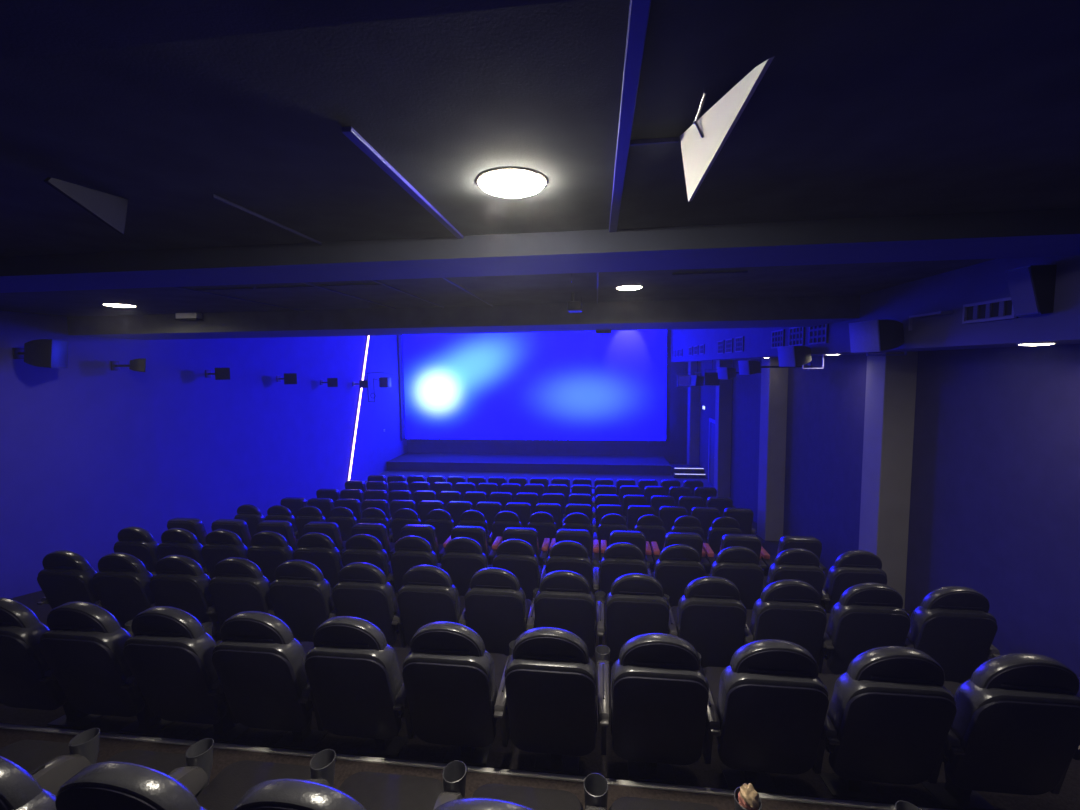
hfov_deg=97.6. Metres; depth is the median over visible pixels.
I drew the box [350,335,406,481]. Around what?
wall
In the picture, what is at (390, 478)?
chair
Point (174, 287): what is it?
trim
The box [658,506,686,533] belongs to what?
chair
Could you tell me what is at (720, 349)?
air vent
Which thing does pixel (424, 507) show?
chair
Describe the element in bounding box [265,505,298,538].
chair
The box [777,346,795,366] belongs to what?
grille
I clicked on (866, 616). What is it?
chair
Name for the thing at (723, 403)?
pillar
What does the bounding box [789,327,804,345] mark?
air vent
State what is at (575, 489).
chair
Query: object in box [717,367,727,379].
grille
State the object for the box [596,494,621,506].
chair
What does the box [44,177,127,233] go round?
panel
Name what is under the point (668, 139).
trim
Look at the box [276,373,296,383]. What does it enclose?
speaker
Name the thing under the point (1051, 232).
ceiling beam
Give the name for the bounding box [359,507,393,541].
chair
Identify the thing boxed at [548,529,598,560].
chair
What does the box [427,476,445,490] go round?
chair
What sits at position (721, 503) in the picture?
chair
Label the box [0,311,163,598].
wall
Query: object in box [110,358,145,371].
speaker
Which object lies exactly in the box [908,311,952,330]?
wall bracket
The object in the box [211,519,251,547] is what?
chair
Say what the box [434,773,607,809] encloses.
chair
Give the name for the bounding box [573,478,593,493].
chair
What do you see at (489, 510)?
chair
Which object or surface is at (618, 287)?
diffuser
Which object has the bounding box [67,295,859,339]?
wall
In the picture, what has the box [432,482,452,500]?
chair
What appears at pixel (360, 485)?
chair
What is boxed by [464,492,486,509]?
chair
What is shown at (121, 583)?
chair
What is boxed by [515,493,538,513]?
chair
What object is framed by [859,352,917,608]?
pillar
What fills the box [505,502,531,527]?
chair
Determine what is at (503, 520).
chair
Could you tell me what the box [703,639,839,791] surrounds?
chair
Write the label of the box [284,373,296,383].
grille
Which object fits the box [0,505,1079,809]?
floor
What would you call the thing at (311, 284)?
trim
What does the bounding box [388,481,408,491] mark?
chair
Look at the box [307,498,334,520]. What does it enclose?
chair
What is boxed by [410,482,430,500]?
chair
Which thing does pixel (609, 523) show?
chair
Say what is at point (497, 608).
chair
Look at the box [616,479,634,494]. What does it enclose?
chair
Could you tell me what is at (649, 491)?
chair
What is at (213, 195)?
trim
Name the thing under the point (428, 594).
chair
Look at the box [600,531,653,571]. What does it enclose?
chair
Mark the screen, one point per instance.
(576, 392)
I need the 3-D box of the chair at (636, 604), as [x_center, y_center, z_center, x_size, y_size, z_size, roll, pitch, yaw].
[0.816,1.774,3.888,0.559,1.067,0.729,0,5,7]
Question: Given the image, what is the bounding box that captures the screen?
[397,330,670,455]
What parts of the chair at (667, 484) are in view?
backrest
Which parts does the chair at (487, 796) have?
armrest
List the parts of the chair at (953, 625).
backrest, armrest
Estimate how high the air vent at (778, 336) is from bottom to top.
0.280 m
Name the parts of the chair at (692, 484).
backrest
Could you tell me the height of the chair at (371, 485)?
0.989 m
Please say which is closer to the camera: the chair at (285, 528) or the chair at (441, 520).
the chair at (285, 528)
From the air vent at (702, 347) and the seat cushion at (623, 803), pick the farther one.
the air vent at (702, 347)
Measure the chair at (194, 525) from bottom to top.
0.996 m
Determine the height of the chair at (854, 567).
1.068 m
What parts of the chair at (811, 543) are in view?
armrest, backrest, armrest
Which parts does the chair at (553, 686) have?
backrest, foot plate, leg, armrest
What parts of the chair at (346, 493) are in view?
backrest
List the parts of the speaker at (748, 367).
bracket arm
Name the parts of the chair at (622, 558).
backrest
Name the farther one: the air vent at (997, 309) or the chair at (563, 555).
the chair at (563, 555)
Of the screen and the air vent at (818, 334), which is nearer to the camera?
the air vent at (818, 334)
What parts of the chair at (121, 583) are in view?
backrest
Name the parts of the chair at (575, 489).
backrest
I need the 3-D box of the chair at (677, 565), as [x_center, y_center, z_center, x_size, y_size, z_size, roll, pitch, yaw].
[1.464,1.881,4.992,0.559,1.068,0.729,0,5,7]
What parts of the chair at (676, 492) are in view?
backrest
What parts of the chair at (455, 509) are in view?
backrest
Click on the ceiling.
(861, 108)
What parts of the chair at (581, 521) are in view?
backrest, armrest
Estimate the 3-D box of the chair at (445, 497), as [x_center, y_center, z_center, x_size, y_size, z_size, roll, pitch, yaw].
[-1.828,2.300,10.322,0.559,0.989,0.754,0,5,7]
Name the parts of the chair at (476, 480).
backrest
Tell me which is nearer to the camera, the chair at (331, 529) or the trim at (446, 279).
the trim at (446, 279)
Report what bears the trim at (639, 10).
attached to the ceiling
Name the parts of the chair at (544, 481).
backrest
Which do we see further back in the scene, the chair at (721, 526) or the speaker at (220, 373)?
the speaker at (220, 373)
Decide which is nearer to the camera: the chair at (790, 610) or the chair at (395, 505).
the chair at (790, 610)
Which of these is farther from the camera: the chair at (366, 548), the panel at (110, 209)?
the chair at (366, 548)
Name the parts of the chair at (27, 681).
backrest, foot plate, leg, armrest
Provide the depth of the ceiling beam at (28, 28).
0.94 m
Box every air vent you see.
[688,347,692,355]
[694,345,697,354]
[699,344,704,353]
[717,340,724,353]
[725,338,732,352]
[735,336,743,351]
[771,329,784,348]
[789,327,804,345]
[809,324,828,344]
[962,297,1018,323]
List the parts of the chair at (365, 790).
armrest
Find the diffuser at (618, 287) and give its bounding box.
[617,286,640,289]
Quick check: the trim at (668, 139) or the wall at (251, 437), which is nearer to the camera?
the trim at (668, 139)
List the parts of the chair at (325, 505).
backrest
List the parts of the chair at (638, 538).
backrest, armrest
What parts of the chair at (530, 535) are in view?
backrest, armrest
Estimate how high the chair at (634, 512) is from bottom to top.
0.991 m
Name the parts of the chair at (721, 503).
backrest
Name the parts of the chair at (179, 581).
backrest, armrest, leg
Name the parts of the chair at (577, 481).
backrest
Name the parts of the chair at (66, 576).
armrest, backrest, armrest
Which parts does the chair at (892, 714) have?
leg, foot plate, backrest, armrest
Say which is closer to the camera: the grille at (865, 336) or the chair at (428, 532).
the grille at (865, 336)
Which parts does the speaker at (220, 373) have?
mount plate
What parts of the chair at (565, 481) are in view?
backrest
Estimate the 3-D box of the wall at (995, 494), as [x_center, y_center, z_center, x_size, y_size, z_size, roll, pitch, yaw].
[4.882,0.372,8.389,0.200,6.200,20.900,0,5,7]
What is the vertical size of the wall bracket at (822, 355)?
0.200 m
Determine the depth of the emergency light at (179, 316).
6.11 m
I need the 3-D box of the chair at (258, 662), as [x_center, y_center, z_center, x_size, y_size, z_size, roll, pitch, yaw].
[-1.506,1.646,2.943,0.559,1.065,0.729,0,5,7]
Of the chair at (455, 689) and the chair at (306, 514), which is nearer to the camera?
the chair at (455, 689)
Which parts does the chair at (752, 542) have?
armrest, backrest, armrest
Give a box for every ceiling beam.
[0,0,576,59]
[0,208,1079,292]
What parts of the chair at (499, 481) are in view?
backrest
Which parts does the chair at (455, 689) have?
backrest, foot plate, leg, armrest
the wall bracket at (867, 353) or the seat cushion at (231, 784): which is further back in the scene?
the wall bracket at (867, 353)
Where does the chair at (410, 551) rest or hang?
on the floor at (809, 783)
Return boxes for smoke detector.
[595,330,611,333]
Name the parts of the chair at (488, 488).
backrest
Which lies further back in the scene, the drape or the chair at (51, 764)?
the drape
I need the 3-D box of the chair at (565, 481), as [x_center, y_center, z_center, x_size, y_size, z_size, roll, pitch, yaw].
[0.607,2.348,12.444,0.559,0.987,0.754,0,5,7]
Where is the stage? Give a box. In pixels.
[386,452,670,474]
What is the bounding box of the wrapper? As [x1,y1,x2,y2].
[738,783,758,809]
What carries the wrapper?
in the chair at (623, 803)
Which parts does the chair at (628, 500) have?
backrest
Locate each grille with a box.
[50,339,68,367]
[215,368,229,379]
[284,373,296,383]
[327,378,337,386]
[359,380,367,387]
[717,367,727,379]
[738,360,749,374]
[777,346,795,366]
[849,320,880,352]
[1005,267,1039,315]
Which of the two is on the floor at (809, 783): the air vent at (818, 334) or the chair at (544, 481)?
the chair at (544, 481)
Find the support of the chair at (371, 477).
on the floor at (809, 783)
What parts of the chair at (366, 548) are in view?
backrest, armrest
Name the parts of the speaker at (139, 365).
mount plate, bracket arm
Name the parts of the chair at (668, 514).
backrest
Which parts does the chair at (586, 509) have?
backrest, armrest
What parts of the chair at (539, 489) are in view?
backrest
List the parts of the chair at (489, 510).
backrest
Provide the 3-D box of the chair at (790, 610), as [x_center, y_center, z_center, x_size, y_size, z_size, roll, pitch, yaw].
[1.908,1.772,3.757,0.559,1.067,0.729,0,5,7]
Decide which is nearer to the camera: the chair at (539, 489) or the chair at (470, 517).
the chair at (470, 517)
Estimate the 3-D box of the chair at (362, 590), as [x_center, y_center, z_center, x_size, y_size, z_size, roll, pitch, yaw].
[-1.369,1.777,4.150,0.559,1.067,0.729,0,5,7]
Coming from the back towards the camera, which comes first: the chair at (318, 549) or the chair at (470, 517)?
the chair at (470, 517)
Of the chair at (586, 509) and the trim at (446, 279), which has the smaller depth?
the trim at (446, 279)
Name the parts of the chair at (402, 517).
backrest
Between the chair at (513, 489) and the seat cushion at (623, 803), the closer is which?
the seat cushion at (623, 803)
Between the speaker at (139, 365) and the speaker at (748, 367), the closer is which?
the speaker at (139, 365)
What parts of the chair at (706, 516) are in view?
backrest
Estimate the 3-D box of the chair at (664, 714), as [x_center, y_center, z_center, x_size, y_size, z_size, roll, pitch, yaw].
[0.679,1.643,2.681,0.559,1.065,0.729,0,5,7]
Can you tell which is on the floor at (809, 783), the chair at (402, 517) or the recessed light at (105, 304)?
the chair at (402, 517)
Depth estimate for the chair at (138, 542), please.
5.36 m
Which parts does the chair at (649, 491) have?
backrest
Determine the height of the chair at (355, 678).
1.065 m
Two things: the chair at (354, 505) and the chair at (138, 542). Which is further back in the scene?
the chair at (354, 505)
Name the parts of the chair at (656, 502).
backrest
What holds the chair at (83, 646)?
on the floor at (809, 783)
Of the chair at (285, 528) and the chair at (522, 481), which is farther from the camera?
the chair at (522, 481)
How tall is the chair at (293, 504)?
0.991 m
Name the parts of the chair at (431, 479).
backrest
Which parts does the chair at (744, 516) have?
backrest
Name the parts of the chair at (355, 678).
backrest, foot plate, leg, armrest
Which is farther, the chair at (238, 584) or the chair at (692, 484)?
the chair at (692, 484)
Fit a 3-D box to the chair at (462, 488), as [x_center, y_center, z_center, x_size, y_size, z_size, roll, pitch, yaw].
[-1.696,2.312,11.502,0.559,0.989,0.754,0,5,7]
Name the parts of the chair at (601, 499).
backrest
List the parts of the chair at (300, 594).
backrest, armrest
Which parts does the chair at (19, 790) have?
backrest, armrest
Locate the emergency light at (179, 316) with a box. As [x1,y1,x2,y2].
[175,313,202,320]
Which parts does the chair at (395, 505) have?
backrest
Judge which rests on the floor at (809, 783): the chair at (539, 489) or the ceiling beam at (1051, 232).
the chair at (539, 489)
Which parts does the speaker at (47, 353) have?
mount plate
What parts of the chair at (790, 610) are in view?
backrest, armrest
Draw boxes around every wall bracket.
[802,355,823,368]
[866,351,906,355]
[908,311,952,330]
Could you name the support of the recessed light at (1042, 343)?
in the wall at (984, 281)
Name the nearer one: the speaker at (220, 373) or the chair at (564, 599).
the chair at (564, 599)
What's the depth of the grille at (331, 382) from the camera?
12.25 m
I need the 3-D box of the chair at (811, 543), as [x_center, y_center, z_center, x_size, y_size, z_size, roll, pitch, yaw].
[3.170,2.057,6.009,0.666,0.996,0.754,0,5,7]
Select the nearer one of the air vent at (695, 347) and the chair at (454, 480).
the chair at (454, 480)
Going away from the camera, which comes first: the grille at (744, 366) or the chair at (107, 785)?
the chair at (107, 785)
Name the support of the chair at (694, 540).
on the floor at (809, 783)
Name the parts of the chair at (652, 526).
backrest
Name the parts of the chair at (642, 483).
backrest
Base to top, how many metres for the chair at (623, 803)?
1.052 m
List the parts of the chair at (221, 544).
backrest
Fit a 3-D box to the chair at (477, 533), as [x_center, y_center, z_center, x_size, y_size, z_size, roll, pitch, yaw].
[-0.896,2.063,6.495,0.666,0.996,0.754,0,5,7]
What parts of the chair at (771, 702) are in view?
leg, foot plate, backrest, armrest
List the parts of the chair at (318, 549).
backrest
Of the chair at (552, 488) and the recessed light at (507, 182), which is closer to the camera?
the recessed light at (507, 182)
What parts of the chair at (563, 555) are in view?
backrest, armrest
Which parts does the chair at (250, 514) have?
backrest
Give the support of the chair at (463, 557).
on the floor at (809, 783)
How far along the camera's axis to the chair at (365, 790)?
1.83 m
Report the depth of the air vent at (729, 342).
10.34 m
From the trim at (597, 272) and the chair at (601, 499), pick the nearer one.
the trim at (597, 272)
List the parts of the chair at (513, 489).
backrest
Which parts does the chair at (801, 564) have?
backrest, armrest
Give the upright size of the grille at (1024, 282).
0.290 m
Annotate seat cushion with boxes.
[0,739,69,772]
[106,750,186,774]
[196,760,310,809]
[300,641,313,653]
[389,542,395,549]
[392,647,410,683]
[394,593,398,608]
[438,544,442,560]
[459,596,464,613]
[471,784,582,809]
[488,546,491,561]
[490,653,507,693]
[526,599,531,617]
[609,797,718,809]
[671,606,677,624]
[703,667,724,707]
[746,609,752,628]
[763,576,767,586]
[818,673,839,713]
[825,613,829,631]
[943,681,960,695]
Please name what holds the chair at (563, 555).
on the floor at (809, 783)
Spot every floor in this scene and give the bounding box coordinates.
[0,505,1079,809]
[0,728,877,809]
[365,463,712,491]
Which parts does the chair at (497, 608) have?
backrest, armrest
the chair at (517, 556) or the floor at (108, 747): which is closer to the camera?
the floor at (108, 747)
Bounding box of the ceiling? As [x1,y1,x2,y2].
[0,0,1079,316]
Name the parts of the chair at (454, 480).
backrest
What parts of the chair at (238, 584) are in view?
backrest, armrest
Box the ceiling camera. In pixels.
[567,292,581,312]
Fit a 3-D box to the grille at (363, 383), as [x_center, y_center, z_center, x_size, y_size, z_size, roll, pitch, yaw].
[-5.182,-0.616,13.901,0.229,0.220,0.035,-3,5,-26]
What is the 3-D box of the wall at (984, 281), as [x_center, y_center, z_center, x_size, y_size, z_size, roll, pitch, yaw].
[4.325,-1.776,8.179,0.850,1.870,20.700,0,5,7]
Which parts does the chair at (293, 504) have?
backrest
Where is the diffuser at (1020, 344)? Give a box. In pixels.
[1020,344,1049,345]
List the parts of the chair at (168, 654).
backrest, armrest, foot plate, leg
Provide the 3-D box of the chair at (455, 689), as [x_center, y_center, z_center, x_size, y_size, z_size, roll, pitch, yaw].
[-0.413,1.645,2.812,0.559,1.065,0.729,0,5,7]
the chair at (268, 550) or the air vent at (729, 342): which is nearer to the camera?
the chair at (268, 550)
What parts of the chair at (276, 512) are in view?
backrest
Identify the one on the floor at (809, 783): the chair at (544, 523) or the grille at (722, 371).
the chair at (544, 523)
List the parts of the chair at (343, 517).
backrest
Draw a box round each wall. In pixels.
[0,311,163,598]
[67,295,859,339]
[149,336,366,533]
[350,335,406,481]
[407,362,687,463]
[671,256,1079,361]
[699,344,1079,696]
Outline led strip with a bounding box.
[347,336,368,480]
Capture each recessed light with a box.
[102,303,136,306]
[476,167,547,197]
[615,285,642,289]
[1017,342,1056,345]
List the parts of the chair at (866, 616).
backrest, armrest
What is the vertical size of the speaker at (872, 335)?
0.298 m
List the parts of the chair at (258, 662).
backrest, leg, foot plate, armrest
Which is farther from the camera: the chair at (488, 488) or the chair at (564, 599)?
the chair at (488, 488)
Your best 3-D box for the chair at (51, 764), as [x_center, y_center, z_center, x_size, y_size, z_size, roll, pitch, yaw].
[-2.234,1.542,1.831,0.559,1.052,0.729,0,5,7]
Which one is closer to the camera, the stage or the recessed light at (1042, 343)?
the recessed light at (1042, 343)
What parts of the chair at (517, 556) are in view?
backrest, armrest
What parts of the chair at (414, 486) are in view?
backrest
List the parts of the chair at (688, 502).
backrest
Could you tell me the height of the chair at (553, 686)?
1.065 m
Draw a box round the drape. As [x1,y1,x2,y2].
[409,439,664,455]
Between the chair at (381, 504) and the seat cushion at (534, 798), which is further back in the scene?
the chair at (381, 504)
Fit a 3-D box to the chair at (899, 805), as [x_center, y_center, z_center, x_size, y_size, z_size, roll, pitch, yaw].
[1.043,1.537,1.439,0.559,1.052,0.729,0,5,7]
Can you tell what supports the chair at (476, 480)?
on the floor at (809, 783)
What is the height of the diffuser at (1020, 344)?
0.014 m
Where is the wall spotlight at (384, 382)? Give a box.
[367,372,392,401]
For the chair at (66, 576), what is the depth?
4.13 m
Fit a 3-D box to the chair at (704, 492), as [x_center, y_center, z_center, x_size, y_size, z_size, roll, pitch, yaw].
[3.765,2.304,10.848,0.559,0.989,0.754,0,5,7]
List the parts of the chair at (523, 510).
backrest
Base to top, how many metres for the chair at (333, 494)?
0.989 m
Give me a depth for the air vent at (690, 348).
14.58 m
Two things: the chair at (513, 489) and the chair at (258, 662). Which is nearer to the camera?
the chair at (258, 662)
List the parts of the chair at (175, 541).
backrest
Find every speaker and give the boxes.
[12,339,68,367]
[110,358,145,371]
[205,368,229,379]
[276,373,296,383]
[320,378,337,386]
[352,380,367,387]
[717,367,760,379]
[738,360,811,374]
[777,346,811,366]
[849,319,903,352]
[1005,265,1056,316]
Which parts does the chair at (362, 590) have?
backrest, armrest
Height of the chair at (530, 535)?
0.996 m
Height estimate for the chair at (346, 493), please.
0.989 m
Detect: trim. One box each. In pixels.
[0,723,945,809]
[174,287,303,311]
[195,287,253,290]
[212,194,321,244]
[256,286,314,288]
[303,282,395,308]
[320,283,381,286]
[341,126,462,238]
[372,280,443,307]
[443,278,492,306]
[597,272,598,303]
[609,0,650,231]
[630,137,678,145]
[672,271,747,274]
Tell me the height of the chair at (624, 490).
0.989 m
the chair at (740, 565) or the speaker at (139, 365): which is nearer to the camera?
the chair at (740, 565)
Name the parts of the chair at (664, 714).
leg, foot plate, backrest, armrest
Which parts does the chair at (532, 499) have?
backrest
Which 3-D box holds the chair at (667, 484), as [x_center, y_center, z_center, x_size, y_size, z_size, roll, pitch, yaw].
[3.337,2.344,12.117,0.559,0.987,0.754,0,5,7]
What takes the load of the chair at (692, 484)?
on the floor at (809, 783)
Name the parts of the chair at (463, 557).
backrest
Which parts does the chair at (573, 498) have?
backrest, armrest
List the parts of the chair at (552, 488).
backrest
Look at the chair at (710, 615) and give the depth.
3.50 m
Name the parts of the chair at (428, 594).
backrest, armrest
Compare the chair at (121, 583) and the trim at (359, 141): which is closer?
the trim at (359, 141)
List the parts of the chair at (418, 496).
backrest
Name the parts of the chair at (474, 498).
backrest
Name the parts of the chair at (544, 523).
backrest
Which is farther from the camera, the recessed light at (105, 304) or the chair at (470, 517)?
the chair at (470, 517)
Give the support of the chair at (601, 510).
on the floor at (809, 783)
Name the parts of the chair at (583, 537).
backrest, armrest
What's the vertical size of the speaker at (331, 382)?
0.233 m
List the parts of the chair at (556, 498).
backrest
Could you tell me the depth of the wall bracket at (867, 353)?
5.43 m
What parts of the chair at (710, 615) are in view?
backrest, armrest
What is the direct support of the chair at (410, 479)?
on the floor at (809, 783)
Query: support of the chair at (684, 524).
on the floor at (809, 783)
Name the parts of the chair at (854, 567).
backrest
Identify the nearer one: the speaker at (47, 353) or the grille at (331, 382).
the speaker at (47, 353)
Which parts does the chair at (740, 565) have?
backrest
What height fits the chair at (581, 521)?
1.066 m
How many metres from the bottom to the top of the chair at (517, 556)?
1.068 m
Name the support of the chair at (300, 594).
on the floor at (809, 783)
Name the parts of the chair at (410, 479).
backrest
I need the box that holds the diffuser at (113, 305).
[103,304,134,306]
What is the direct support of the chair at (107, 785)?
on the floor at (108, 747)
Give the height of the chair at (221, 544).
1.068 m
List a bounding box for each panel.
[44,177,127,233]
[680,56,774,201]
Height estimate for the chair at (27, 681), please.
1.065 m
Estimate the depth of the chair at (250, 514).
7.88 m
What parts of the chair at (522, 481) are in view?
backrest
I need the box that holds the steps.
[671,465,705,478]
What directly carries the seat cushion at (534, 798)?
on the chair at (487, 796)
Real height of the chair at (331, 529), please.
0.996 m
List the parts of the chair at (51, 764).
armrest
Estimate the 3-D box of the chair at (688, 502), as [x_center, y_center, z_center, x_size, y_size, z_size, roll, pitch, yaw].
[3.087,2.292,9.734,0.559,0.989,0.754,0,5,7]
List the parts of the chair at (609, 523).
backrest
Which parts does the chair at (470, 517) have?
backrest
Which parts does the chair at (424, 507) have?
backrest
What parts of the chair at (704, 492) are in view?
backrest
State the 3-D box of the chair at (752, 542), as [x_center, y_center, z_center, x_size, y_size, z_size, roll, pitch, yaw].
[2.492,2.058,6.090,0.666,0.996,0.754,0,5,7]
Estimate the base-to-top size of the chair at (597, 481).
0.987 m
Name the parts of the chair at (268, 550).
backrest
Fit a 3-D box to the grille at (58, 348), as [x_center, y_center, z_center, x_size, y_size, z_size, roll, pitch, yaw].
[-6.077,-0.645,5.982,0.049,0.357,0.372,-2,5,-22]
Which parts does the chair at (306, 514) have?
backrest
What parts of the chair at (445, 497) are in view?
backrest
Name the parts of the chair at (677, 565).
backrest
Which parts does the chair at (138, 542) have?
backrest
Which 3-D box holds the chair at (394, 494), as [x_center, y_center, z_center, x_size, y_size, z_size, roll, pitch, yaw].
[-2.920,2.301,10.453,0.559,0.989,0.754,0,5,7]
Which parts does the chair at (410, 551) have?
backrest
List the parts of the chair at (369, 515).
backrest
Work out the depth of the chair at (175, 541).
5.29 m
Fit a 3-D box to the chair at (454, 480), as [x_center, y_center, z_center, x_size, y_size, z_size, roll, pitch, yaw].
[-2.124,2.352,12.771,0.559,0.987,0.754,0,5,7]
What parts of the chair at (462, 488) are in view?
backrest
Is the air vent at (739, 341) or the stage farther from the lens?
the stage
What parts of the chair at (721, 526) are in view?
backrest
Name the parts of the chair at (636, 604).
backrest, armrest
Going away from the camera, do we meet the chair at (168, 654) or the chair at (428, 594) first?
the chair at (168, 654)
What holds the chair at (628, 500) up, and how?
on the floor at (809, 783)
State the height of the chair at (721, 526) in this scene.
1.066 m
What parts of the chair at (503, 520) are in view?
backrest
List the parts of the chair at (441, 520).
backrest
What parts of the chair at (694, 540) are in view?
armrest, backrest, armrest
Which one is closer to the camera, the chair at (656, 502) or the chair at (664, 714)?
the chair at (664, 714)
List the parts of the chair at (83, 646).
backrest, armrest, foot plate, leg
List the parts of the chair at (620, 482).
backrest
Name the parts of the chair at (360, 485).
backrest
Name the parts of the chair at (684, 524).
backrest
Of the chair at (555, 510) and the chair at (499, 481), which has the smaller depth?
the chair at (555, 510)
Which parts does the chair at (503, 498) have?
backrest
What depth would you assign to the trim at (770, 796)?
2.56 m
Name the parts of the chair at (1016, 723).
leg, foot plate, backrest, armrest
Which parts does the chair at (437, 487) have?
backrest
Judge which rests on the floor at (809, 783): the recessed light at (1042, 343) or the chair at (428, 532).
the chair at (428, 532)
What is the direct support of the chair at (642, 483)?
on the floor at (809, 783)
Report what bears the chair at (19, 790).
on the floor at (108, 747)
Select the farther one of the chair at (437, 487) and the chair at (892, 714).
the chair at (437, 487)
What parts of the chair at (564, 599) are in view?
backrest, armrest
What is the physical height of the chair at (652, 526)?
1.066 m
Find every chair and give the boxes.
[0,597,132,728]
[0,728,99,794]
[0,738,213,809]
[37,550,155,608]
[39,601,212,735]
[55,749,335,809]
[92,552,209,628]
[113,526,159,572]
[123,606,248,742]
[149,555,221,641]
[157,528,209,576]
[167,518,206,545]
[201,529,247,578]
[208,557,276,624]
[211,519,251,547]
[212,611,328,749]
[232,760,466,809]
[234,504,264,537]
[247,531,293,583]
[257,520,298,550]
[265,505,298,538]
[269,560,336,641]
[280,497,306,518]
[294,532,342,589]
[295,506,326,537]
[303,522,345,557]
[305,616,414,757]
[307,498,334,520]
[316,489,340,501]
[327,507,357,540]
[332,562,406,647]
[334,499,361,522]
[340,489,363,511]
[341,534,396,592]
[345,481,366,499]
[351,523,395,560]
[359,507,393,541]
[362,499,391,527]
[364,490,390,514]
[366,481,389,503]
[368,475,388,493]
[387,475,405,482]
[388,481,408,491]
[389,490,412,501]
[390,500,419,519]
[391,508,421,542]
[391,536,441,592]
[397,565,467,646]
[400,524,450,562]
[402,621,515,765]
[407,476,425,491]
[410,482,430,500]
[413,491,436,515]
[418,500,444,524]
[424,509,454,543]
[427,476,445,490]
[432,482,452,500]
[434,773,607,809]
[438,491,461,510]
[441,537,492,595]
[446,501,472,525]
[447,476,465,490]
[451,526,501,564]
[455,483,475,500]
[458,510,492,545]
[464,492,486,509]
[465,568,538,656]
[467,477,485,491]
[476,502,501,531]
[477,483,498,501]
[488,477,506,491]
[489,492,512,510]
[492,511,522,542]
[493,539,546,600]
[500,483,521,502]
[502,527,549,566]
[504,627,609,773]
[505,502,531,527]
[509,477,527,492]
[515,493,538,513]
[524,484,544,502]
[526,512,561,568]
[530,478,548,492]
[534,570,604,657]
[535,503,565,530]
[542,493,568,519]
[545,541,599,591]
[547,484,569,507]
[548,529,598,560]
[551,478,570,497]
[562,513,597,556]
[565,504,595,527]
[568,494,595,514]
[571,485,594,503]
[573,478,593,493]
[594,479,612,493]
[595,485,618,503]
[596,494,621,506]
[596,505,625,528]
[598,514,631,558]
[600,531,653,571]
[600,542,650,599]
[605,573,677,661]
[609,786,761,809]
[610,633,720,782]
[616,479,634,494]
[619,486,640,506]
[623,495,647,521]
[626,505,654,530]
[634,515,665,572]
[638,479,657,494]
[644,486,665,505]
[650,495,674,515]
[650,532,709,573]
[651,544,704,606]
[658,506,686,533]
[660,480,680,495]
[668,487,690,505]
[670,515,705,542]
[671,576,753,667]
[678,496,703,515]
[683,480,703,495]
[690,507,719,537]
[694,487,716,506]
[703,534,766,573]
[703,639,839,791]
[704,516,742,553]
[705,546,764,609]
[706,497,732,516]
[723,508,755,534]
[746,579,833,672]
[760,536,826,575]
[763,548,829,606]
[818,646,964,801]
[823,550,886,612]
[824,583,914,674]
[895,801,920,809]
[907,586,1000,683]
[921,653,1079,809]
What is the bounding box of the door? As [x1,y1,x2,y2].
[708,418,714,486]
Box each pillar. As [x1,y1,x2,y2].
[687,361,700,464]
[714,360,732,497]
[757,358,787,540]
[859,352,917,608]

